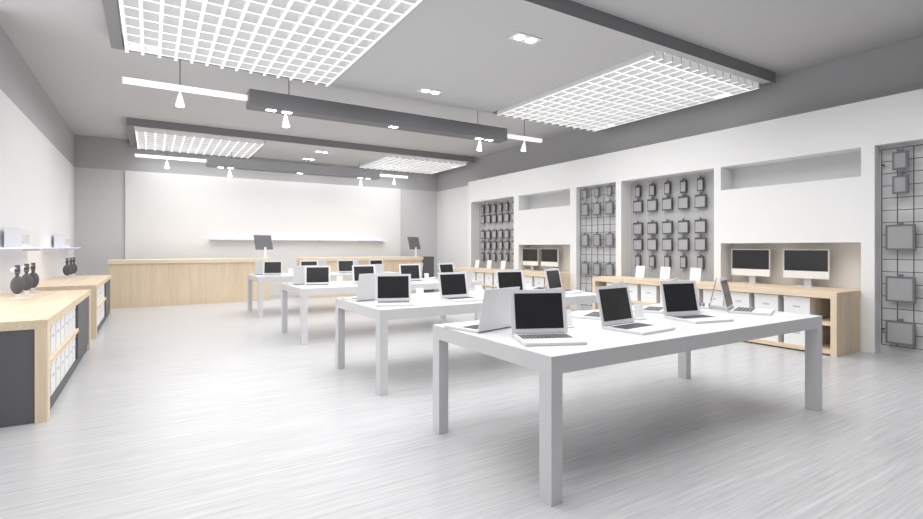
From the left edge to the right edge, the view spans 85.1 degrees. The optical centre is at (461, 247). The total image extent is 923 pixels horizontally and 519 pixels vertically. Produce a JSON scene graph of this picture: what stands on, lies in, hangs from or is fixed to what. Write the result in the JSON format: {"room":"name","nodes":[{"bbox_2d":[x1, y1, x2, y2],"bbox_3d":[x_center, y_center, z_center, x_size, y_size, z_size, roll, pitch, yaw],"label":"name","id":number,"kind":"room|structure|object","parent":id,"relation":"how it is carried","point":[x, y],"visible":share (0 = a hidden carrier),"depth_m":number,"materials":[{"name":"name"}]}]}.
{"room":"electronics store","nodes":[
{"label":"electronics store","id":0,"kind":"room"},
{"bbox_2d":[0,25,73,293],"bbox_3d":[-4.719,-0.685,4.429,0.200,4.170,18.500,0,0,-32],"label":"wall","id":1,"kind":"structure","parent":0,"point":[37,144],"depth_m":7.96,"materials":[{"name":"white paint"}]},
{"bbox_2d":[0,248,44,250],"bbox_3d":[-5.650,0.025,6.352,0.238,0.050,3.150,0,0,-32],"label":"shelf","id":2,"kind":"object","parent":1,"relation":"attached to","point":[24,249],"visible":1,"depth_m":7.24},
{"bbox_2d":[3,227,30,246],"bbox_3d":[-5.814,-0.126,6.615,0.170,0.248,0.780,0,0,-32],"label":"box","id":3,"kind":"object","parent":2,"relation":"on","point":[13,237],"depth_m":6.31,"materials":[{"name":"white cardboard"}]},
{"bbox_2d":[53,234,70,246],"bbox_3d":[-7.902,-0.126,9.986,0.170,0.248,1.110,0,0,-32],"label":"box","id":4,"kind":"object","parent":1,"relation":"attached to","point":[60,240],"visible":1,"depth_m":9.54,"materials":[{"name":"white cardboard"}]},
{"bbox_2d":[45,248,76,249],"bbox_3d":[-7.924,0.025,10.025,0.238,0.050,3.190,0,0,-32],"label":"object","id":5,"kind":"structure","parent":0,"point":[45,248],"depth_m":8.95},
{"bbox_2d":[74,135,436,294],"bbox_3d":[-5.216,-0.685,15.089,10.580,4.170,0.250,0,0,-32],"label":"wall","id":6,"kind":"structure","parent":0,"point":[127,206],"depth_m":14.11,"materials":[{"name":"white paint"}]},
{"bbox_2d":[209,239,375,241],"bbox_3d":[-4.725,-0.205,15.151,5.140,0.040,0.158,0,0,-32],"label":"wall shelf","id":7,"kind":"object","parent":6,"relation":"attached to","point":[209,239],"visible":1,"depth_m":15.45,"materials":[{"name":"white glass"}]},
{"bbox_2d":[0,289,922,518],"bbox_3d":[-0.306,1.460,7.162,10.780,0.120,19.100,0,0,-32],"label":"floor","id":8,"kind":"structure","parent":0,"point":[207,410],"depth_m":3.87,"materials":[{"name":"white wood"}]},
{"bbox_2d":[0,289,89,427],"bbox_3d":[-4.604,0.990,5.271,0.878,0.820,3.430,0,0,-32],"label":"counter","id":9,"kind":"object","parent":8,"relation":"on","point":[26,359],"depth_m":4.02,"materials":[{"name":"brown wood"}]},
{"bbox_2d":[8,265,26,299],"bbox_3d":[-4.967,0.388,5.628,0.160,0.381,0.223,0,0,-40],"label":"stand","id":10,"kind":"object","parent":9,"relation":"on","point":[17,284],"visible":1,"depth_m":5.56,"materials":[{"name":"white plastic"}]},
{"bbox_2d":[20,264,34,295],"bbox_3d":[-5.265,0.388,6.090,0.160,0.381,0.223,0,0,-40],"label":"stand","id":11,"kind":"object","parent":9,"relation":"on","point":[27,277],"visible":0.88,"depth_m":6.03,"materials":[{"name":"white plastic"}]},
{"bbox_2d":[29,263,40,292],"bbox_3d":[-5.521,0.388,6.485,0.160,0.381,0.223,0,0,-40],"label":"stand","id":12,"kind":"object","parent":9,"relation":"on","point":[32,266],"visible":0.76,"depth_m":6.42,"materials":[{"name":"white plastic"}]},
{"bbox_2d":[50,306,75,395],"bbox_3d":[-4.102,0.979,4.886,0.370,0.638,1.977,0,0,-32],"label":"storage boxes","id":13,"kind":"object","parent":9,"relation":"on","point":[61,329],"visible":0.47,"depth_m":4.91,"materials":[{"name":"white"}]},
{"bbox_2d":[22,275,110,338],"bbox_3d":[-6.889,0.990,8.960,0.878,0.820,3.430,0,0,-32],"label":"counter","id":14,"kind":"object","parent":8,"relation":"on","point":[92,282],"depth_m":8.10,"materials":[{"name":"brown wood"}]},
{"bbox_2d":[61,258,72,278],"bbox_3d":[-7.265,0.388,9.263,0.160,0.381,0.223,0,0,-40],"label":"stand","id":15,"kind":"object","parent":14,"relation":"on","point":[66,269],"visible":1,"depth_m":9.19,"materials":[{"name":"white plastic"}]},
{"bbox_2d":[65,258,75,277],"bbox_3d":[-7.529,0.388,9.688,0.160,0.381,0.223,0,0,-40],"label":"stand","id":16,"kind":"object","parent":14,"relation":"on","point":[70,259],"visible":0.7,"depth_m":9.62,"materials":[{"name":"white plastic"}]},
{"bbox_2d":[72,257,77,276],"bbox_3d":[-7.766,0.388,10.070,0.160,0.381,0.223,0,0,-40],"label":"stand","id":17,"kind":"object","parent":14,"relation":"on","point":[73,258],"visible":0.65,"depth_m":10.01,"materials":[{"name":"white plastic"}]},
{"bbox_2d":[97,283,104,325],"bbox_3d":[-6.387,0.979,8.575,0.370,0.638,1.977,0,0,-32],"label":"storage boxes","id":18,"kind":"object","parent":14,"relation":"on","point":[100,291],"visible":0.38,"depth_m":8.77,"materials":[{"name":"white cardboard"}]},
{"bbox_2d":[107,258,269,307],"bbox_3d":[-6.788,0.845,12.746,3.540,1.110,0.740,0,0,-32],"label":"counter","id":19,"kind":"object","parent":8,"relation":"on","point":[134,282],"depth_m":12.31,"materials":[{"name":"brown wood"}]},
{"bbox_2d":[254,235,272,257],"bbox_3d":[-5.343,-0.024,13.668,0.250,0.625,0.520,0,0,33],"label":"monitor","id":20,"kind":"object","parent":19,"relation":"on","point":[262,242],"visible":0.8,"depth_m":13.66,"materials":[{"name":"white plastic"}]},
{"bbox_2d":[248,272,398,317],"bbox_3d":[-3.082,0.995,11.406,3.090,0.810,1.340,0,0,-32],"label":"table","id":21,"kind":"object","parent":8,"relation":"on","point":[260,279],"visible":0.48,"depth_m":10.32,"materials":[{"name":"white wood"}]},
{"bbox_2d":[251,261,262,274],"bbox_3d":[-4.362,0.437,11.011,0.385,0.301,0.403,0,0,-37],"label":"laptop","id":22,"kind":"object","parent":21,"relation":"on","point":[258,264],"visible":0.51,"depth_m":10.81,"materials":[{"name":"silver metal"}]},
{"bbox_2d":[261,261,281,275],"bbox_3d":[-3.965,0.437,10.537,0.385,0.301,0.403,0,0,-17],"label":"laptop","id":23,"kind":"object","parent":21,"relation":"on","point":[270,268],"visible":1,"depth_m":10.69,"materials":[{"name":"silver metal"}]},
{"bbox_2d":[300,260,317,265],"bbox_3d":[-3.296,0.437,10.948,0.385,0.301,0.403,0,0,-24],"label":"laptop","id":24,"kind":"object","parent":21,"relation":"on","point":[305,262],"visible":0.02,"depth_m":11.11,"materials":[{"name":"silver metal"}]},
{"bbox_2d":[318,260,326,265],"bbox_3d":[-3.393,0.437,11.610,0.403,0.301,0.385,0,0,24],"label":"laptop","id":25,"kind":"object","parent":21,"relation":"on","point":[320,262],"visible":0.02,"depth_m":11.57,"materials":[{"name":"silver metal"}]},
{"bbox_2d":[337,260,353,273],"bbox_3d":[-2.592,0.437,11.454,0.385,0.301,0.403,0,0,-26],"label":"laptop","id":26,"kind":"object","parent":21,"relation":"on","point":[344,266],"visible":0.79,"depth_m":11.58,"materials":[{"name":"silver metal"}]},
{"bbox_2d":[369,259,389,272],"bbox_3d":[-1.915,0.437,11.923,0.385,0.301,0.403,0,0,-45],"label":"laptop","id":27,"kind":"object","parent":21,"relation":"on","point":[374,261],"visible":0.34,"depth_m":12.03,"materials":[{"name":"silver metal"}]},
{"bbox_2d":[296,256,433,297],"bbox_3d":[-2.813,0.845,15.207,4.110,1.110,0.740,0,0,-32],"label":"countertop","id":28,"kind":"structure","parent":8,"relation":"on","point":[391,264],"depth_m":15.14,"materials":[{"name":"brown wood"}]},
{"bbox_2d":[407,237,420,256],"bbox_3d":[-1.467,-0.024,16.069,0.250,0.625,0.520,0,0,33],"label":"monitor","id":29,"kind":"object","parent":28,"relation":"on","point":[413,242],"visible":1,"depth_m":16.06,"materials":[{"name":"white plastic"}]},
{"bbox_2d":[281,278,481,345],"bbox_3d":[-1.313,0.995,8.550,3.090,0.810,1.340,0,0,-32],"label":"table","id":30,"kind":"object","parent":8,"relation":"on","point":[347,287],"visible":0.58,"depth_m":7.58,"materials":[{"name":"white wood"}]},
{"bbox_2d":[285,265,317,284],"bbox_3d":[-2.598,0.437,8.150,0.385,0.301,0.403,0,0,-40],"label":"laptop","id":31,"kind":"object","parent":30,"relation":"on","point":[299,271],"visible":0.66,"depth_m":7.96,"materials":[{"name":"silver metal"}]},
{"bbox_2d":[303,266,329,286],"bbox_3d":[-2.203,0.437,7.679,0.385,0.301,0.403,0,0,-14],"label":"laptop","id":32,"kind":"object","parent":30,"relation":"on","point":[315,276],"visible":1,"depth_m":7.83,"materials":[{"name":"silver metal"}]},
{"bbox_2d":[336,276,342,283],"bbox_3d":[-1.979,0.525,8.172,0.100,0.127,0.050,0,0,-17],"label":"price card","id":33,"kind":"object","parent":30,"relation":"on","point":[339,278],"visible":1,"depth_m":8.18,"materials":[{"name":"white plastic"}]},
{"bbox_2d":[352,265,374,284],"bbox_3d":[-1.519,0.437,8.095,0.385,0.301,0.403,0,0,-28],"label":"laptop","id":34,"kind":"object","parent":30,"relation":"on","point":[356,269],"visible":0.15,"depth_m":8.22,"materials":[{"name":"silver metal"}]},
{"bbox_2d":[352,264,383,281],"bbox_3d":[-1.622,0.437,8.757,0.403,0.301,0.385,0,0,26],"label":"laptop","id":35,"kind":"object","parent":30,"relation":"on","point":[379,268],"visible":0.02,"depth_m":8.72,"materials":[{"name":"silver metal"}]},
{"bbox_2d":[399,264,427,282],"bbox_3d":[-0.827,0.437,8.595,0.385,0.301,0.403,0,0,-24],"label":"laptop","id":36,"kind":"object","parent":30,"relation":"on","point":[414,270],"visible":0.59,"depth_m":8.75,"materials":[{"name":"silver metal"}]},
{"bbox_2d":[414,263,422,274],"bbox_3d":[-0.974,0.437,9.169,0.403,0.301,0.385,0,0,35],"label":"laptop","id":37,"kind":"object","parent":30,"relation":"on","point":[421,264],"visible":0.02,"depth_m":9.18,"materials":[{"name":"silver metal"}]},
{"bbox_2d":[424,273,428,279],"bbox_3d":[-0.619,0.525,9.015,0.100,0.127,0.050,0,0,-37],"label":"price card","id":38,"kind":"object","parent":30,"relation":"on","point":[426,275],"visible":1,"depth_m":9.02,"materials":[{"name":"white plastic"}]},
{"bbox_2d":[438,263,453,272],"bbox_3d":[-0.142,0.437,9.071,0.403,0.301,0.385,0,0,42],"label":"laptop","id":39,"kind":"object","parent":30,"relation":"on","point":[443,267],"visible":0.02,"depth_m":9.18,"materials":[{"name":"silver metal"}]},
{"bbox_2d":[335,291,598,395],"bbox_3d":[0.193,0.995,6.118,3.090,0.810,1.340,0,0,-32],"label":"table","id":40,"kind":"object","parent":8,"relation":"on","point":[432,305],"visible":0.5,"depth_m":5.15,"materials":[{"name":"white wood"}]},
{"bbox_2d":[341,273,388,300],"bbox_3d":[-1.097,0.437,5.714,0.385,0.301,0.403,0,0,-43],"label":"laptop","id":41,"kind":"object","parent":40,"relation":"on","point":[366,282],"visible":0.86,"depth_m":5.54,"materials":[{"name":"silver metal"}]},
{"bbox_2d":[375,274,413,305],"bbox_3d":[-0.703,0.437,5.246,0.385,0.301,0.403,0,0,-11],"label":"laptop","id":42,"kind":"object","parent":40,"relation":"on","point":[390,289],"visible":1,"depth_m":5.40,"materials":[{"name":"silver metal"}]},
{"bbox_2d":[415,288,424,298],"bbox_3d":[-0.473,0.525,5.741,0.100,0.127,0.050,0,0,-17],"label":"price card","id":43,"kind":"object","parent":40,"relation":"on","point":[419,291],"visible":1,"depth_m":5.75,"materials":[{"name":"white plastic"}]},
{"bbox_2d":[431,270,473,294],"bbox_3d":[-0.114,0.437,6.330,0.403,0.301,0.385,0,0,28],"label":"laptop","id":44,"kind":"object","parent":40,"relation":"on","point":[469,273],"visible":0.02,"depth_m":6.34,"materials":[{"name":"silver metal"}]},
{"bbox_2d":[437,272,482,301],"bbox_3d":[-0.005,0.437,5.668,0.385,0.301,0.403,0,0,-32],"label":"laptop","id":45,"kind":"object","parent":40,"relation":"on","point":[453,286],"visible":1,"depth_m":5.78,"materials":[{"name":"silver metal"}]},
{"bbox_2d":[474,285,482,295],"bbox_3d":[0.212,0.525,6.154,0.100,0.127,0.050,0,0,-22],"label":"price card","id":46,"kind":"object","parent":40,"relation":"on","point":[478,288],"visible":1,"depth_m":6.16,"materials":[{"name":"white plastic"}]},
{"bbox_2d":[495,270,524,289],"bbox_3d":[0.674,0.437,6.162,0.385,0.301,0.403,0,0,-22],"label":"laptop","id":47,"kind":"object","parent":40,"relation":"on","point":[504,278],"visible":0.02,"depth_m":6.32,"materials":[{"name":"silver metal"}]},
{"bbox_2d":[526,283,531,289],"bbox_3d":[0.887,0.525,6.583,0.100,0.127,0.050,0,0,-37],"label":"price card","id":48,"kind":"object","parent":40,"relation":"on","point":[528,285],"visible":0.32,"depth_m":6.59,"materials":[{"name":"white plastic"}]},
{"bbox_2d":[525,268,555,289],"bbox_3d":[1.089,0.437,7.067,0.403,0.301,0.385,0,0,23],"label":"laptop","id":49,"kind":"object","parent":40,"relation":"on","point":[546,287],"visible":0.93,"depth_m":6.99,"materials":[{"name":"silver metal"}]},
{"bbox_2d":[544,268,585,293],"bbox_3d":[1.368,0.437,6.645,0.403,0.301,0.385,0,0,39],"label":"laptop","id":50,"kind":"object","parent":40,"relation":"on","point":[553,278],"visible":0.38,"depth_m":6.71,"materials":[{"name":"silver metal"}]},
{"bbox_2d":[454,267,569,308],"bbox_3d":[1.206,0.990,13.186,1.016,0.820,4.250,0,0,-32],"label":"countertop","id":51,"kind":"structure","parent":8,"relation":"on","point":[565,276],"depth_m":11.78,"materials":[{"name":"brown wood"}]},
{"bbox_2d":[474,260,479,267],"bbox_3d":[0.442,0.465,14.447,0.065,0.226,0.200,0,0,-32],"label":"sign","id":52,"kind":"object","parent":51,"relation":"on","point":[476,261],"visible":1,"depth_m":14.45,"materials":[{"name":"white plastic"}]},
{"bbox_2d":[487,260,491,267],"bbox_3d":[0.758,0.465,13.937,0.065,0.226,0.200,0,0,-32],"label":"sign","id":53,"kind":"object","parent":51,"relation":"on","point":[489,262],"visible":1,"depth_m":13.94,"materials":[{"name":"white plastic"}]},
{"bbox_2d":[454,271,544,290],"bbox_3d":[1.063,0.999,13.097,0.598,0.658,3.930,0,0,-32],"label":"storage boxes","id":54,"kind":"object","parent":51,"relation":"on","point":[486,278],"visible":0.17,"depth_m":13.00,"materials":[{"name":"white cardboard"}]},
{"bbox_2d":[500,261,505,268],"bbox_3d":[1.100,0.465,13.385,0.065,0.226,0.200,0,0,-32],"label":"sign","id":55,"kind":"object","parent":51,"relation":"on","point":[503,263],"visible":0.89,"depth_m":13.39,"materials":[{"name":"white plastic"}]},
{"bbox_2d":[523,249,538,269],"bbox_3d":[1.764,0.303,12.878,0.200,0.550,0.610,0,0,-32],"label":"desktop computer","id":56,"kind":"object","parent":51,"relation":"on","point":[530,256],"visible":0.96,"depth_m":12.86,"materials":[{"name":"silver metal"}]},
{"bbox_2d":[541,249,558,267],"bbox_3d":[2.143,0.303,12.266,0.200,0.550,0.610,0,0,-32],"label":"desktop computer","id":57,"kind":"object","parent":51,"relation":"on","point":[549,257],"visible":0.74,"depth_m":12.24,"materials":[{"name":"silver metal"}]},
{"bbox_2d":[433,304,821,506],"bbox_3d":[1.446,0.995,4.095,3.090,0.810,1.340,0,0,-32],"label":"table","id":58,"kind":"object","parent":8,"relation":"on","point":[604,347],"visible":0.86,"depth_m":3.41,"materials":[{"name":"white wood"}]},
{"bbox_2d":[444,287,519,332],"bbox_3d":[0.151,0.437,3.686,0.403,0.301,0.385,0,0,44],"label":"laptop","id":59,"kind":"object","parent":58,"relation":"on","point":[496,309],"visible":0.98,"depth_m":3.55,"materials":[{"name":"silver metal"}]},
{"bbox_2d":[510,289,586,345],"bbox_3d":[0.543,0.437,3.221,0.385,0.301,0.403,0,0,-8],"label":"laptop","id":60,"kind":"object","parent":58,"relation":"on","point":[538,317],"visible":1,"depth_m":3.37,"materials":[{"name":"silver metal"}]},
{"bbox_2d":[566,309,574,327],"bbox_3d":[0.780,0.525,3.717,0.100,0.127,0.050,0,0,-17],"label":"price card","id":61,"kind":"object","parent":58,"relation":"on","point":[569,314],"visible":0.39,"depth_m":3.73,"materials":[{"name":"white plastic"}]},
{"bbox_2d":[572,281,623,319],"bbox_3d":[1.141,0.437,4.310,0.403,0.301,0.385,0,0,30],"label":"laptop","id":62,"kind":"object","parent":58,"relation":"on","point":[577,314],"visible":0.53,"depth_m":4.24,"materials":[{"name":"silver metal"}]},
{"bbox_2d":[595,284,674,334],"bbox_3d":[1.256,0.437,3.650,0.385,0.301,0.403,0,0,-36],"label":"laptop","id":63,"kind":"object","parent":58,"relation":"on","point":[614,301],"visible":1,"depth_m":3.73,"materials":[{"name":"silver metal"}]},
{"bbox_2d":[634,303,646,319],"bbox_3d":[1.465,0.525,4.130,0.100,0.127,0.050,0,0,-22],"label":"price card","id":64,"kind":"object","parent":58,"relation":"on","point":[638,308],"visible":0.93,"depth_m":4.13,"materials":[{"name":"white plastic"}]},
{"bbox_2d":[632,278,677,313],"bbox_3d":[1.780,0.437,4.707,0.403,0.301,0.385,0,0,31],"label":"laptop","id":65,"kind":"object","parent":58,"relation":"on","point":[648,309],"visible":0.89,"depth_m":4.62,"materials":[{"name":"silver metal"}]},
{"bbox_2d":[659,280,733,323],"bbox_3d":[1.923,0.437,4.137,0.385,0.301,0.403,0,0,-20],"label":"laptop","id":66,"kind":"object","parent":58,"relation":"on","point":[680,301],"visible":1,"depth_m":4.27,"materials":[{"name":"silver metal"}]},
{"bbox_2d":[699,276,717,308],"bbox_3d":[2.345,0.437,5.050,0.403,0.301,0.385,0,0,26],"label":"laptop","id":67,"kind":"object","parent":58,"relation":"on","point":[702,305],"visible":0.41,"depth_m":4.87,"materials":[{"name":"silver metal"}]},
{"bbox_2d":[719,277,774,314],"bbox_3d":[2.626,0.437,4.627,0.403,0.301,0.385,0,0,36],"label":"laptop","id":68,"kind":"object","parent":58,"relation":"on","point":[730,308],"visible":1,"depth_m":4.62,"materials":[{"name":"silver metal"}]},
{"bbox_2d":[468,89,922,357],"bbox_3d":[4.544,-0.285,8.567,0.448,3.370,15.778,0,0,-32],"label":"wall","id":69,"kind":"structure","parent":8,"relation":"on","point":[809,180],"depth_m":8.01,"materials":[{"name":"white paint"}]},
{"bbox_2d":[481,200,513,261],"bbox_3d":[1.038,-0.450,14.299,0.075,1.670,1.667,0,0,-32],"label":"products","id":70,"kind":"object","parent":69,"relation":"attached to","point":[506,215],"visible":0.89,"depth_m":14.34,"materials":[{"name":"grey plastic"}]},
{"bbox_2d":[580,185,615,305],"bbox_3d":[2.976,-0.005,10.894,0.084,2.579,1.046,0,0,-32],"label":"grid","id":71,"kind":"object","parent":69,"relation":"attached to","point":[597,217],"visible":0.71,"depth_m":11.10,"materials":[{"name":"grey metal"}]},
{"bbox_2d":[581,185,613,275],"bbox_3d":[2.923,-0.352,10.867,0.028,1.915,0.900,0,0,-32],"label":"display","id":72,"kind":"object","parent":71,"relation":"attached to","point":[609,206],"visible":0.98,"depth_m":10.83,"materials":[{"name":"grey plastic"}]},
{"bbox_2d":[633,176,706,268],"bbox_3d":[3.944,-0.450,9.606,0.075,1.670,1.570,0,0,-32],"label":"products","id":73,"kind":"object","parent":69,"relation":"attached to","point":[701,199],"visible":0.98,"depth_m":9.54,"materials":[{"name":"grey plastic"}]},
{"bbox_2d":[881,144,922,349],"bbox_3d":[5.980,-0.005,6.044,0.084,2.579,1.496,0,0,-32],"label":"grid","id":74,"kind":"object","parent":69,"relation":"attached to","point":[913,158],"visible":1,"depth_m":6.51,"materials":[{"name":"grey metal"}]},
{"bbox_2d":[885,149,915,346],"bbox_3d":[5.882,-0.007,6.089,0.028,2.515,1.200,0,0,-32],"label":"display","id":75,"kind":"object","parent":74,"relation":"attached to","point":[901,236],"visible":1,"depth_m":6.46,"materials":[{"name":"grey plastic"}]},
{"bbox_2d":[592,276,860,356],"bbox_3d":[4.128,0.990,8.469,1.016,0.820,4.186,0,0,-32],"label":"counter","id":76,"kind":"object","parent":8,"relation":"on","point":[844,321],"depth_m":6.76,"materials":[{"name":"brown wood"}]},
{"bbox_2d":[635,266,644,277],"bbox_3d":[3.417,0.465,9.644,0.065,0.226,0.200,0,0,-32],"label":"sign","id":77,"kind":"object","parent":76,"relation":"on","point":[640,270],"visible":1,"depth_m":9.64,"materials":[{"name":"white plastic"}]},
{"bbox_2d":[660,267,670,278],"bbox_3d":[3.706,0.465,9.176,0.065,0.226,0.200,0,0,-32],"label":"sign","id":78,"kind":"object","parent":76,"relation":"on","point":[665,271],"visible":1,"depth_m":9.18,"materials":[{"name":"white plastic"}]},
{"bbox_2d":[689,268,700,280],"bbox_3d":[4.022,0.465,8.666,0.065,0.226,0.200,0,0,-32],"label":"sign","id":79,"kind":"object","parent":76,"relation":"on","point":[695,273],"visible":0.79,"depth_m":8.67,"materials":[{"name":"white plastic"}]},
{"bbox_2d":[606,282,829,345],"bbox_3d":[3.982,0.999,8.383,0.598,0.658,3.530,0,0,-32],"label":"storage boxes","id":80,"kind":"object","parent":76,"relation":"on","point":[638,292],"visible":0.24,"depth_m":7.17,"materials":[{"name":"white cardboard"}]},
{"bbox_2d":[731,249,770,283],"bbox_3d":[4.686,0.303,8.160,0.200,0.550,0.610,0,0,-32],"label":"desktop computer","id":81,"kind":"object","parent":76,"relation":"on","point":[752,263],"visible":1,"depth_m":8.13,"materials":[{"name":"silver metal"}]},
{"bbox_2d":[783,249,829,286],"bbox_3d":[5.112,0.303,7.471,0.200,0.550,0.610,0,0,-32],"label":"desktop computer","id":82,"kind":"object","parent":76,"relation":"on","point":[808,264],"visible":1,"depth_m":7.45,"materials":[{"name":"silver metal"}]},
{"bbox_2d":[0,0,922,158],"bbox_3d":[-0.306,-2.830,7.162,10.780,0.120,19.100,0,0,-32],"label":"ceiling","id":83,"kind":"structure","parent":0,"point":[65,44],"depth_m":7.45,"materials":[{"name":"grey paint"}]},
{"bbox_2d":[126,117,473,166],"bbox_3d":[-4.066,-2.685,14.154,8.850,0.170,2.648,0,0,-32],"label":"ceiling","id":84,"kind":"structure","parent":83,"relation":"attached to","point":[275,146],"depth_m":13.34,"materials":[{"name":"grey paint"}]},
{"bbox_2d":[135,127,263,157],"bbox_3d":[-6.573,-2.599,12.607,2.640,0.141,2.338,0,0,-32],"label":"grid","id":85,"kind":"object","parent":84,"relation":"attached to","point":[153,139],"visible":0.88,"depth_m":12.33,"materials":[{"name":"white metal"}]},
{"bbox_2d":[360,154,466,173],"bbox_3d":[-1.561,-2.599,15.711,2.590,0.141,2.338,0,0,-32],"label":"grid","id":86,"kind":"object","parent":84,"relation":"attached to","point":[387,162],"visible":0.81,"depth_m":15.40,"materials":[{"name":"white metal"}]},
{"bbox_3d":[-4.750,-2.440,14.232,6.202,0.316,0.010,0,0,-32],"label":"hanging cables","id":87,"kind":"object","parent":84,"relation":"hanging from","visible":0},
{"bbox_2d":[134,153,407,178],"bbox_3d":[-4.847,-2.245,14.171,7.320,0.080,0.090,0,0,-32],"label":"track rail","id":88,"kind":"object","parent":87,"relation":"hanging from","point":[135,155],"visible":0.9,"depth_m":12.73,"materials":[{"name":"white metal"}]},
{"bbox_2d":[164,159,395,185],"bbox_3d":[-4.748,-2.042,14.230,6.314,0.332,0.134,0,0,-33],"label":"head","id":89,"kind":"object","parent":88,"relation":"attached to","point":[166,166],"visible":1,"depth_m":13.33},
{"bbox_2d":[206,156,379,179],"bbox_3d":[-4.605,-2.228,14.321,4.750,0.244,0.300,0,0,-32],"label":"pendant light","id":90,"kind":"object","parent":87,"relation":"hanging from","point":[214,162],"visible":1,"depth_m":14.04,"materials":[{"name":"grey metal"}]},
{"bbox_2d":[180,60,524,135],"bbox_3d":[-1.338,-2.525,8.723,6.202,0.486,0.010,0,0,-32],"label":"hanging cables","id":91,"kind":"object","parent":83,"relation":"hanging from","point":[180,60],"visible":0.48,"depth_m":7.09,"materials":[{"name":"grey plastic"}]},
{"bbox_2d":[122,76,542,142],"bbox_3d":[-1.436,-2.245,8.662,7.320,0.080,0.090,0,0,-32],"label":"track rail","id":92,"kind":"object","parent":91,"relation":"hanging from","point":[126,80],"visible":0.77,"depth_m":7.17,"materials":[{"name":"white metal"}]},
{"bbox_2d":[175,91,525,150],"bbox_3d":[-1.337,-2.042,8.721,6.314,0.332,0.134,0,0,-33],"label":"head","id":93,"kind":"object","parent":92,"relation":"attached to","point":[179,102],"visible":1,"depth_m":7.80},
{"bbox_2d":[246,88,506,142],"bbox_3d":[-1.193,-2.228,8.812,4.750,0.244,0.300,0,0,-32],"label":"ceiling beam","id":94,"kind":"structure","parent":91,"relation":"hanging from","point":[258,100],"depth_m":8.45,"materials":[{"name":"grey"}]},
{"bbox_2d":[102,0,775,127],"bbox_3d":[0.203,-2.685,7.260,8.850,0.170,3.830,0,0,-32],"label":"ceiling","id":95,"kind":"structure","parent":83,"relation":"attached to","point":[463,50],"depth_m":6.67,"materials":[{"name":"grey paint"}]},
{"bbox_2d":[119,0,421,85],"bbox_3d":[-2.303,-2.599,5.713,2.640,0.141,3.520,0,0,-32],"label":"grid","id":96,"kind":"object","parent":95,"relation":"attached to","point":[316,41],"visible":1,"depth_m":5.95,"materials":[{"name":"white metal"}]},
{"bbox_2d":[417,88,442,94],"bbox_3d":[-0.519,-2.591,8.359,0.400,0.014,0.200,0,0,-32],"label":"recessed light","id":97,"kind":"object","parent":95,"relation":"in","point":[424,90],"visible":1,"depth_m":8.34,"materials":[{"name":"white"}]},
{"bbox_2d":[508,32,542,44],"bbox_3d":[0.792,-2.591,6.242,0.400,0.014,0.200,0,0,-32],"label":"recessed light","id":98,"kind":"object","parent":95,"relation":"in","point":[518,36],"visible":1,"depth_m":6.23,"materials":[{"name":"white"}]},
{"bbox_2d":[497,49,758,131],"bbox_3d":[2.709,-2.599,8.817,2.590,0.141,3.520,0,0,-32],"label":"grid","id":99,"kind":"object","parent":95,"relation":"attached to","point":[651,83],"visible":0.84,"depth_m":8.30,"materials":[{"name":"white metal"}]},
{"bbox_2d":[437,36,922,276],"bbox_3d":[4.106,-0.685,9.894,0.200,4.170,18.500,0,0,-32],"label":"wall","id":100,"kind":"structure","parent":0,"point":[896,68],"depth_m":9.18,"materials":[{"name":"white paint"}]}
]}

